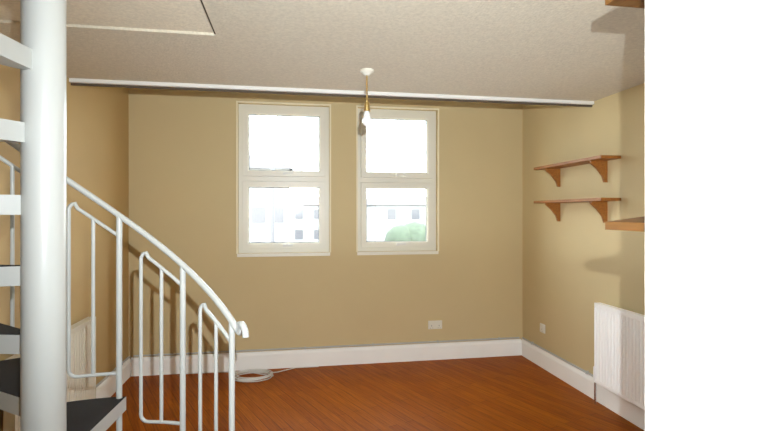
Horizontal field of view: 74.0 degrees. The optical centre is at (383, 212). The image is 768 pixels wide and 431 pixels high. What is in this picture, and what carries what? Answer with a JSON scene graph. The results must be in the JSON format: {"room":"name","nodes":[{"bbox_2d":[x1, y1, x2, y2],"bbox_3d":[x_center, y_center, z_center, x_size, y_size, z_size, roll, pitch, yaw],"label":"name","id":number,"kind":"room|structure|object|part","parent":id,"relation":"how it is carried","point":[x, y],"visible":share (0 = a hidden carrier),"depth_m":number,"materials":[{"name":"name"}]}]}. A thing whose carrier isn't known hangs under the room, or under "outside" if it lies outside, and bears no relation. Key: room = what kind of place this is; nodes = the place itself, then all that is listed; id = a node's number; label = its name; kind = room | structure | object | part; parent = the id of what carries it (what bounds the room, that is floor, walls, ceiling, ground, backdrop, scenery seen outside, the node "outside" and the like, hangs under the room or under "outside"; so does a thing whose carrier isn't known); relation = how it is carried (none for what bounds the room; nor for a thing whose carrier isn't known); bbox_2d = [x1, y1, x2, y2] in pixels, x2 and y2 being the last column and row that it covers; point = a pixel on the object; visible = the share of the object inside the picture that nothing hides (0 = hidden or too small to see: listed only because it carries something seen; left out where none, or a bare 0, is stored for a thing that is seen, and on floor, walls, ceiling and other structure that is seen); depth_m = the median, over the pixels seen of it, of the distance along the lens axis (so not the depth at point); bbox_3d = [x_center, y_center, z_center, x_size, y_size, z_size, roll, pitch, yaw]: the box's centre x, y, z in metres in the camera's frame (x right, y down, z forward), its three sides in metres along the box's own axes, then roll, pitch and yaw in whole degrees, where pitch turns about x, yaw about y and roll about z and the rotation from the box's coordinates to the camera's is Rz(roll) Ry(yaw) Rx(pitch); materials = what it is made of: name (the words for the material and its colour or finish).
{"room":"empty living room","nodes":[
{"label":"empty living room","id":0,"kind":"room"},
{"bbox_2d":[0,64,128,430],"bbox_3d":[-1.656,-0.150,1.061,0.250,3.000,6.390,0,0,-11],"label":"wall","id":1,"kind":"structure","parent":0,"point":[97,117],"depth_m":3.42,"materials":[{"name":"beige paint"}]},
{"bbox_2d":[3,317,95,430],"bbox_3d":[-1.812,1.010,2.807,0.078,0.680,1.068,0,0,-11],"label":"radiator","id":2,"kind":"object","parent":1,"relation":"attached to","point":[77,388],"visible":0.35,"depth_m":3.05,"materials":[{"name":"metal"}]},
{"bbox_2d":[96,356,130,397],"bbox_3d":[-1.545,1.262,1.209,0.022,0.177,6.140,0,0,-11],"label":"baseboard","id":3,"kind":"structure","parent":1,"relation":"attached to","point":[106,387],"depth_m":3.76,"materials":[{"name":"white paint"}]},
{"bbox_2d":[0,0,644,100],"bbox_3d":[0.162,-1.143,1.525,3.495,0.655,6.140,0,0,-11],"label":"ceiling","id":4,"kind":"structure","parent":0,"point":[581,50],"depth_m":2.47,"materials":[{"name":"paint"}]},
{"bbox_2d":[69,78,593,106],"bbox_3d":[-0.188,-0.812,3.416,3.495,0.066,0.034,0,0,-11],"label":"trim","id":5,"kind":"structure","parent":4,"relation":"attached to","point":[74,81],"depth_m":3.36,"materials":[{"name":"white paint"}]},
{"bbox_2d":[360,68,373,125],"bbox_3d":[-0.097,-0.656,2.907,0.080,0.319,0.080,0,0,-11],"label":"pendant light","id":6,"kind":"object","parent":4,"relation":"hanging from","point":[366,120],"visible":1,"depth_m":2.89,"materials":[{"name":"white glass"}]},
{"bbox_2d":[129,88,522,358],"bbox_3d":[-0.420,-0.150,4.667,3.995,3.000,0.250,0,0,-11],"label":"wall","id":7,"kind":"structure","parent":0,"point":[182,143],"depth_m":4.53,"materials":[{"name":"beige paint"}]},
{"bbox_2d":[236,101,330,256],"bbox_3d":[-0.880,-0.293,4.512,0.813,1.342,0.137,0,0,-11],"label":"window","id":8,"kind":"structure","parent":7,"relation":"in","point":[248,178],"depth_m":4.50,"materials":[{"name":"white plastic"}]},
{"bbox_2d":[131,337,521,376],"bbox_3d":[-0.395,1.262,4.533,3.455,0.177,0.022,0,0,-11],"label":"baseboard","id":9,"kind":"structure","parent":7,"relation":"attached to","point":[495,347],"depth_m":4.52,"materials":[{"name":"white paint"}]},
{"bbox_2d":[356,105,438,254],"bbox_3d":[0.120,-0.293,4.697,0.770,1.342,0.137,0,0,-11],"label":"window","id":10,"kind":"structure","parent":7,"relation":"in","point":[365,180],"depth_m":4.68,"materials":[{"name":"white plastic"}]},
{"bbox_2d":[428,320,441,328],"bbox_3d":[0.472,1.030,4.697,0.130,0.075,0.016,0,0,-11],"label":"wall socket","id":11,"kind":"object","parent":7,"relation":"attached to","point":[437,324],"visible":1,"depth_m":4.69,"materials":[{"name":"white plastic"}]},
{"bbox_2d":[106,355,643,430],"bbox_3d":[0.162,1.410,1.525,3.995,0.120,6.640,0,0,-11],"label":"floor","id":12,"kind":"structure","parent":0,"point":[501,393],"depth_m":3.67,"materials":[{"name":"brown wood"}]},
{"bbox_2d":[0,0,248,430],"bbox_3d":[-1.089,0.262,1.478,1.032,2.177,1.270,0,0,10],"label":"spiral staircase","id":13,"kind":"structure","parent":12,"relation":"on","point":[33,385],"depth_m":1.44,"materials":[{"name":"white metal"}]},
{"bbox_3d":[-1.065,-0.172,1.719,1.176,1.256,0.715,0,0,-10],"label":"handrail","id":14,"kind":"part","parent":13,"relation":"part of","materials":[{"name":"white metal"}]},
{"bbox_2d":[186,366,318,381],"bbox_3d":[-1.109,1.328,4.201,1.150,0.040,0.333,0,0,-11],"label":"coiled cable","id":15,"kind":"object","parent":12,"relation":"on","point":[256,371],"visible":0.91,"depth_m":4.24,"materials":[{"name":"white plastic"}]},
{"bbox_2d":[523,83,644,376],"bbox_3d":[2.026,-0.150,1.743,0.250,3.000,6.390,0,0,-11],"label":"wall","id":16,"kind":"structure","parent":0,"point":[571,264],"depth_m":3.90,"materials":[{"name":"beige paint"}]},
{"bbox_2d":[540,323,544,333],"bbox_3d":[1.386,1.010,4.467,0.016,0.075,0.080,0,0,-11],"label":"wall socket","id":17,"kind":"object","parent":16,"relation":"attached to","point":[542,326],"visible":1,"depth_m":4.45,"materials":[{"name":"white plastic"}]},
{"bbox_2d":[534,155,620,186],"bbox_3d":[1.429,-0.300,3.870,0.150,0.170,0.950,0,0,-11],"label":"wall shelf","id":18,"kind":"object","parent":16,"relation":"attached to","point":[600,162],"visible":1,"depth_m":3.61,"materials":[{"name":"brown wood"}]},
{"bbox_2d":[534,198,620,222],"bbox_3d":[1.429,-0.017,3.870,0.150,0.170,0.950,0,0,-11],"label":"wall shelf","id":19,"kind":"object","parent":16,"relation":"attached to","point":[600,204],"visible":0.95,"depth_m":3.57,"materials":[{"name":"brown wood"}]},
{"bbox_2d":[521,337,644,430],"bbox_3d":[1.635,1.262,3.110,0.022,0.177,3.561,0,0,-11],"label":"baseboard","id":20,"kind":"structure","parent":16,"relation":"attached to","point":[581,379],"depth_m":3.85,"materials":[{"name":"white paint"}]},
{"bbox_2d":[593,302,644,409],"bbox_3d":[1.613,0.990,3.070,0.078,0.720,1.138,0,0,-11],"label":"radiator","id":21,"kind":"object","parent":16,"relation":"attached to","point":[619,333],"visible":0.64,"depth_m":3.33,"materials":[{"name":"metal"}]},
{"bbox_2d":[605,216,644,231],"bbox_3d":[1.263,0.003,1.322,1.405,0.299,0.179,0,0,-11],"label":"wall shelf","id":22,"kind":"object","parent":16,"relation":"attached to","point":[638,223],"depth_m":1.21,"materials":[{"name":"brown wood"}]},
{"bbox_2d":[605,0,644,8],"bbox_3d":[1.263,-0.447,1.322,1.405,0.190,0.179,0,0,-11],"label":"wall shelf","id":23,"kind":"object","parent":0,"point":[622,3],"depth_m":1.27,"materials":[{"name":"brown wood"}]},
{"bbox_2d":[645,0,767,430],"bbox_3d":[1.282,0.268,1.147,1.431,2.165,0.169,0,0,-11],"label":"wall","id":24,"kind":"structure","parent":0,"point":[706,61],"depth_m":0.95,"materials":[{"name":"white paint"}]},
{"label":"outside","id":25,"kind":"structure","parent":0,"visible":0},
{"bbox_3d":[-15.175,4.450,81.876,160.000,0.200,153.460,0,0,-11],"label":"ground","id":26,"kind":"structure","parent":25,"visible":0},
{"bbox_2d":[250,146,292,241],"bbox_3d":[-10.280,-0.650,42.844,5.200,10.000,9.600,0,0,-11],"label":"neighbouring house","id":27,"kind":"structure","parent":26,"relation":"on","point":[260,198],"depth_m":38.52,"materials":[{"name":"stone"}]},
{"bbox_2d":[261,158,283,241],"bbox_3d":[-6.401,0.600,29.325,1.300,7.500,0.220,0,0,-11],"label":"telegraph pole","id":28,"kind":"object","parent":26,"relation":"on","point":[272,167],"visible":0.68,"depth_m":29.25,"materials":[{"name":"white"}]},
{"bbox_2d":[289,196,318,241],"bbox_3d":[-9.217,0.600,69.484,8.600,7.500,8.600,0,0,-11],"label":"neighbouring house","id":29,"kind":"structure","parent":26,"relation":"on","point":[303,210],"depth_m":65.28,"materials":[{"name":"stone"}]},
{"bbox_2d":[367,196,425,240],"bbox_3d":[2.959,0.700,63.604,10.100,7.300,8.600,0,0,-11],"label":"neighbouring house","id":30,"kind":"structure","parent":26,"relation":"on","point":[384,213],"depth_m":59.54,"materials":[{"name":"stone"}]},
{"bbox_2d":[385,222,425,240],"bbox_3d":[6.021,2.325,51.993,12.190,5.046,4.267,0,0,-11],"label":"hedge","id":31,"kind":"object","parent":26,"relation":"on","point":[413,231],"visible":0.19,"depth_m":50.08,"materials":[{"name":"green plant"}]}
]}

